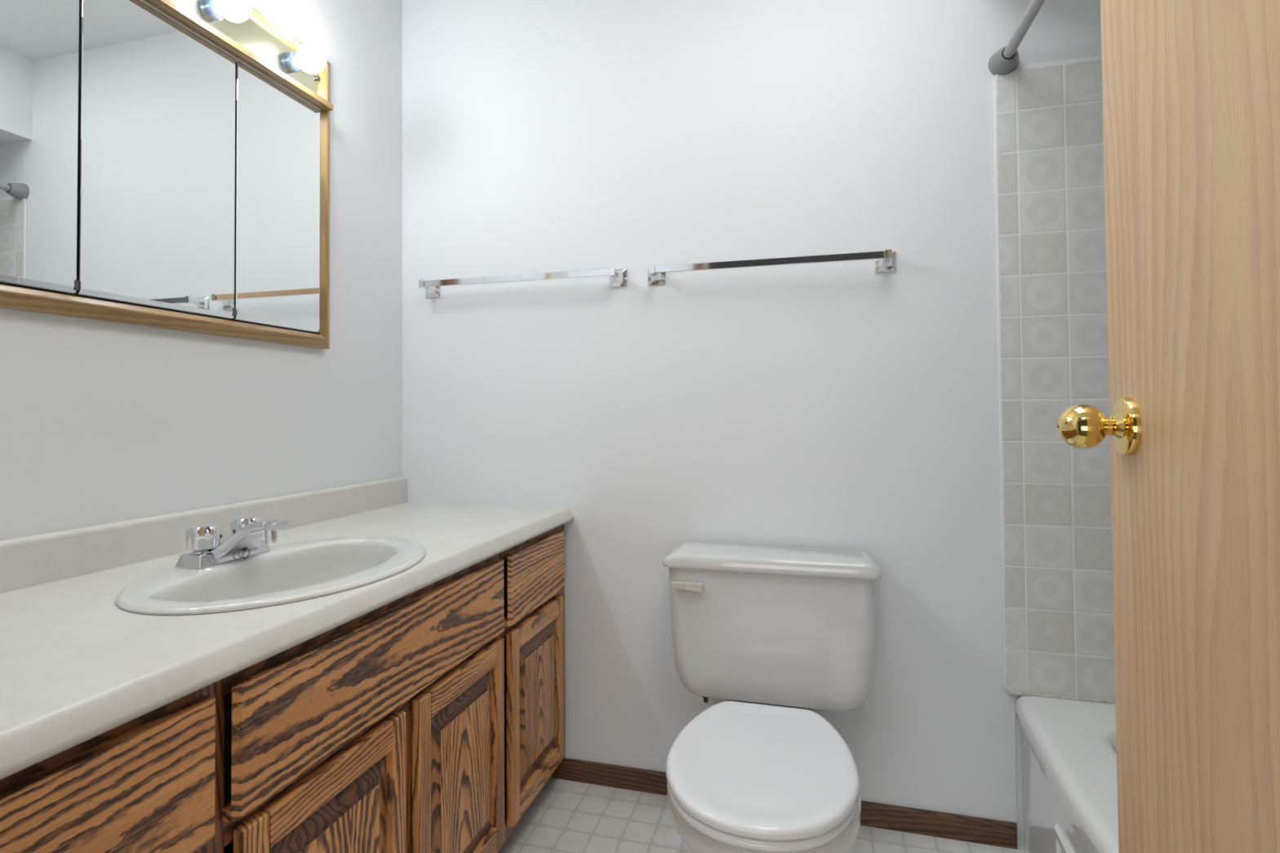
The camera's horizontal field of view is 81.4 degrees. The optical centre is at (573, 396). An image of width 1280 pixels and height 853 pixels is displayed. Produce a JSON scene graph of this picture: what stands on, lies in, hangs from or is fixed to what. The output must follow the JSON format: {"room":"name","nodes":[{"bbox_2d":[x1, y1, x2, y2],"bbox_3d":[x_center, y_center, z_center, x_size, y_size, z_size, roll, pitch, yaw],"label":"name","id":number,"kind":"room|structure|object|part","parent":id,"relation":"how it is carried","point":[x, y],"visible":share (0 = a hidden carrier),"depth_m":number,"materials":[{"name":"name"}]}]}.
{"room":"bathroom","nodes":[
{"label":"bathroom","id":0,"kind":"room"},
{"bbox_2d":[0,0,402,852],"bbox_3d":[-0.876,-0.117,1.496,0.120,2.430,2.060,-1,-1,18],"label":"wall","id":1,"kind":"structure","parent":0,"point":[102,422],"depth_m":1.71,"materials":[{"name":"white paint"}]},
{"bbox_2d":[0,0,333,349],"bbox_3d":[-0.776,-0.518,1.437,0.116,0.763,1.090,-1,-1,18],"label":"medicine cabinet","id":2,"kind":"object","parent":1,"relation":"attached to","point":[165,164],"visible":1,"depth_m":1.47,"materials":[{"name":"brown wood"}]},
{"bbox_3d":[-0.920,-0.473,1.129,0.006,0.580,0.348,-1,-1,18],"label":"mirror door","id":3,"kind":"part","parent":2,"relation":"part of","materials":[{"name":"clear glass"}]},
{"bbox_3d":[-0.810,-0.466,1.474,0.006,0.580,0.364,-1,-1,18],"label":"mirror door","id":4,"kind":"part","parent":2,"relation":"part of","materials":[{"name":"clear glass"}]},
{"bbox_3d":[-0.830,-0.467,1.452,0.002,0.603,1.030,-1,-1,18],"label":"panel","id":5,"kind":"part","parent":2,"relation":"part of","materials":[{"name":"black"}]},
{"bbox_2d":[199,0,252,22],"bbox_3d":[-0.732,-0.826,1.568,0.104,0.068,0.068,-1,-1,18],"label":"bulb","id":6,"kind":"object","parent":2,"relation":"attached to","point":[210,11],"depth_m":1.56,"materials":[{"name":"white glass"}]},
{"bbox_2d":[144,0,333,111],"bbox_3d":[-0.811,-0.820,1.454,0.044,0.120,1.047,-1,-1,18],"label":"light","id":7,"kind":"object","parent":2,"relation":"attached to","point":[256,44],"depth_m":1.71,"materials":[{"name":"brown wood"}]},
{"bbox_3d":[-0.708,-0.459,1.794,0.006,0.580,0.296,-1,-1,18],"label":"mirror door","id":8,"kind":"part","parent":2,"relation":"part of","materials":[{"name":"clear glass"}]},
{"bbox_2d":[280,43,325,73],"bbox_3d":[-0.655,-0.821,1.808,0.104,0.068,0.068,-1,-1,18],"label":"bulb","id":9,"kind":"object","parent":2,"relation":"attached to","point":[309,57],"depth_m":1.79,"materials":[{"name":"white glass"}]},
{"bbox_2d":[0,476,407,594],"bbox_3d":[-0.807,0.276,1.468,0.018,0.082,1.815,-1,-1,18],"label":"backsplash","id":10,"kind":"structure","parent":1,"relation":"attached to","point":[34,560],"depth_m":1.42,"materials":[{"name":"laminate"}]},
{"bbox_2d":[402,0,1101,848],"bbox_3d":[0.700,-0.113,2.011,2.570,2.430,0.120,-1,-1,18],"label":"wall","id":11,"kind":"structure","parent":0,"point":[851,405],"depth_m":2.04,"materials":[{"name":"white paint"}]},
{"bbox_2d":[418,266,626,297],"bbox_3d":[-0.166,-0.338,2.190,0.648,0.051,0.076,-1,-1,18],"label":"towel bar","id":12,"kind":"object","parent":11,"relation":"attached to","point":[618,277],"visible":1,"depth_m":2.14,"materials":[{"name":"silver metal"}]},
{"bbox_2d":[647,248,896,285],"bbox_3d":[0.510,-0.345,1.974,0.650,0.051,0.076,-1,-1,18],"label":"towel bar","id":13,"kind":"object","parent":11,"relation":"attached to","point":[885,260],"visible":1,"depth_m":1.93,"materials":[{"name":"silver metal"}]},
{"bbox_2d":[551,758,1017,849],"bbox_3d":[0.488,1.074,1.985,1.230,0.058,0.012,-1,-1,18],"label":"baseboard","id":14,"kind":"structure","parent":11,"relation":"attached to","point":[984,831],"depth_m":1.88,"materials":[{"name":"brown wood"}]},
{"bbox_2d":[988,0,1044,75],"bbox_3d":[0.836,-0.844,1.117,0.067,0.067,1.528,-1,-1,18],"label":"shower rod","id":15,"kind":"object","parent":11,"relation":"attached to","point":[1005,60],"visible":1,"depth_m":1.76,"materials":[{"name":"grey metal"}]},
{"bbox_2d":[993,55,1115,822],"bbox_3d":[1.416,0.106,1.707,0.770,1.851,0.018,-1,-1,18],"label":"tile wall","id":16,"kind":"structure","parent":11,"relation":"attached to","point":[1056,516],"depth_m":1.79,"materials":[{"name":"tile"}]},
{"bbox_2d":[497,777,1023,852],"bbox_3d":[0.354,1.108,1.078,2.690,0.050,2.060,-1,-1,18],"label":"floor","id":17,"kind":"structure","parent":0,"point":[566,816],"depth_m":1.88,"materials":[{"name":"tile"}]},
{"bbox_2d":[0,524,564,852],"bbox_3d":[-0.548,0.723,1.375,0.554,0.742,1.815,-1,-1,18],"label":"vanity cabinet","id":18,"kind":"object","parent":17,"relation":"on","point":[431,719],"visible":0.96,"depth_m":1.15,"materials":[{"name":"brown wood"}]},
{"bbox_3d":[-0.498,0.433,0.662,0.019,0.163,0.450,-1,-1,18],"label":"drawer","id":19,"kind":"part","parent":18,"relation":"part of","materials":[{"name":"brown wood"}]},
{"bbox_2d":[0,476,573,780],"bbox_3d":[-0.545,0.289,1.384,0.567,0.115,1.815,-1,-1,18],"label":"countertop","id":20,"kind":"structure","parent":18,"relation":"on","point":[77,666],"depth_m":1.08,"materials":[{"name":"laminate"}]},
{"bbox_2d":[175,515,288,568],"bbox_3d":[-0.605,0.266,1.372,0.154,0.074,0.179,-1,-1,18],"label":"faucet","id":21,"kind":"object","parent":20,"relation":"on","point":[246,532],"visible":1,"depth_m":1.34,"materials":[{"name":"silver metal"}]},
{"bbox_3d":[-0.668,0.252,1.336,0.056,0.044,0.053,-1,-1,18],"label":"handle","id":22,"kind":"part","parent":21,"relation":"part of","materials":[{"name":"silver metal"}]},
{"bbox_3d":[-0.635,0.255,1.438,0.056,0.044,0.053,-1,-1,18],"label":"handle","id":23,"kind":"part","parent":21,"relation":"part of","materials":[{"name":"silver metal"}]},
{"bbox_3d":[-0.600,0.266,1.371,0.144,0.074,0.120,-1,-1,18],"label":"spout","id":24,"kind":"part","parent":21,"relation":"part of","materials":[{"name":"silver metal"}]},
{"bbox_2d":[115,536,425,614],"bbox_3d":[-0.504,0.376,1.331,0.406,0.149,0.626,-1,-1,18],"label":"sink","id":25,"kind":"object","parent":20,"relation":"in","point":[298,571],"visible":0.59,"depth_m":1.33,"materials":[{"name":"white ceramic"}]},
{"bbox_3d":[-0.355,0.768,1.096,0.018,0.454,0.386,-1,-1,18],"label":"cabinet door","id":26,"kind":"part","parent":18,"relation":"part of","materials":[{"name":"brown wood"}]},
{"bbox_3d":[-0.355,0.766,1.099,0.015,0.365,0.304,-1,-1,18],"label":"raised panel","id":27,"kind":"part","parent":18,"relation":"part of","materials":[{"name":"brown wood"}]},
{"bbox_3d":[-0.294,0.446,1.301,0.019,0.163,0.832,-1,-1,18],"label":"drawer","id":28,"kind":"part","parent":18,"relation":"part of","materials":[{"name":"brown wood"}]},
{"bbox_3d":[-0.224,0.776,1.507,0.018,0.454,0.384,-1,-1,18],"label":"cabinet door","id":29,"kind":"part","parent":18,"relation":"part of","materials":[{"name":"brown wood"}]},
{"bbox_3d":[-0.224,0.775,1.508,0.015,0.365,0.306,-1,-1,18],"label":"raised panel","id":30,"kind":"part","parent":18,"relation":"part of","materials":[{"name":"brown wood"}]},
{"bbox_3d":[-0.096,0.459,1.920,0.019,0.163,0.403,-1,-1,18],"label":"drawer","id":31,"kind":"part","parent":18,"relation":"part of","materials":[{"name":"brown wood"}]},
{"bbox_3d":[-0.093,0.787,1.916,0.018,0.451,0.376,-1,-1,18],"label":"cabinet door","id":32,"kind":"part","parent":18,"relation":"part of","materials":[{"name":"brown wood"}]},
{"bbox_3d":[-0.092,0.785,1.920,0.015,0.362,0.304,-1,-1,18],"label":"raised panel","id":33,"kind":"part","parent":18,"relation":"part of","materials":[{"name":"brown wood"}]},
{"bbox_2d":[662,541,881,852],"bbox_3d":[0.400,0.741,1.568,0.517,0.706,0.878,-1,-1,18],"label":"toilet","id":34,"kind":"object","parent":17,"relation":"on","point":[784,635],"visible":1,"depth_m":1.74,"materials":[{"name":"white ceramic"}]},
{"bbox_3d":[0.282,0.475,1.847,0.079,0.024,0.022,-1,-1,11],"label":"flush lever","id":35,"kind":"part","parent":34,"relation":"part of","materials":[{"name":"beige plastic"}]},
{"bbox_3d":[0.352,0.682,1.391,0.341,0.020,0.509,-1,-1,18],"label":"lid","id":36,"kind":"part","parent":34,"relation":"part of","materials":[{"name":"white plastic"}]},
{"bbox_3d":[0.352,0.702,1.391,0.337,0.018,0.505,-1,-1,18],"label":"seat","id":37,"kind":"part","parent":34,"relation":"part of","materials":[{"name":"white plastic"}]},
{"bbox_3d":[0.497,0.412,1.885,0.517,0.036,0.202,-1,-1,18],"label":"tank lid","id":38,"kind":"part","parent":34,"relation":"part of","materials":[{"name":"white ceramic"}]},
{"bbox_3d":[0.499,0.594,1.882,0.498,0.331,0.180,-1,-1,18],"label":"tank","id":39,"kind":"part","parent":34,"relation":"part of","materials":[{"name":"white ceramic"}]},
{"bbox_2d":[1015,695,1118,852],"bbox_3d":[1.185,0.890,0.969,0.776,0.372,1.524,-1,-1,18],"label":"bathtub","id":40,"kind":"object","parent":17,"relation":"on","point":[1069,747],"visible":0.41,"depth_m":1.52,"materials":[{"name":"white ceramic"}]},
{"bbox_3d":[0.831,0.938,1.084,0.021,0.195,0.815,-1,-1,18],"label":"apron panel","id":41,"kind":"part","parent":40,"relation":"part of","materials":[{"name":"white ceramic"}]},
{"bbox_3d":[0.053,-0.151,0.182,2.450,2.430,0.120,-1,-1,18],"label":"wall","id":42,"kind":"structure","parent":0,"visible":0},
{"bbox_2d":[1057,0,1279,852],"bbox_3d":[0.515,0.048,0.525,0.106,2.018,0.817,-1,-1,18],"label":"door","id":43,"kind":"structure","parent":42,"relation":"in","point":[1191,88],"depth_m":0.70,"materials":[{"name":"brown wood"}]},
{"bbox_3d":[0.593,0.035,0.866,0.046,0.052,0.052,-1,-1,18],"label":"knob","id":44,"kind":"part","parent":43,"relation":"part of","materials":[{"name":"gold metal"}]}
]}

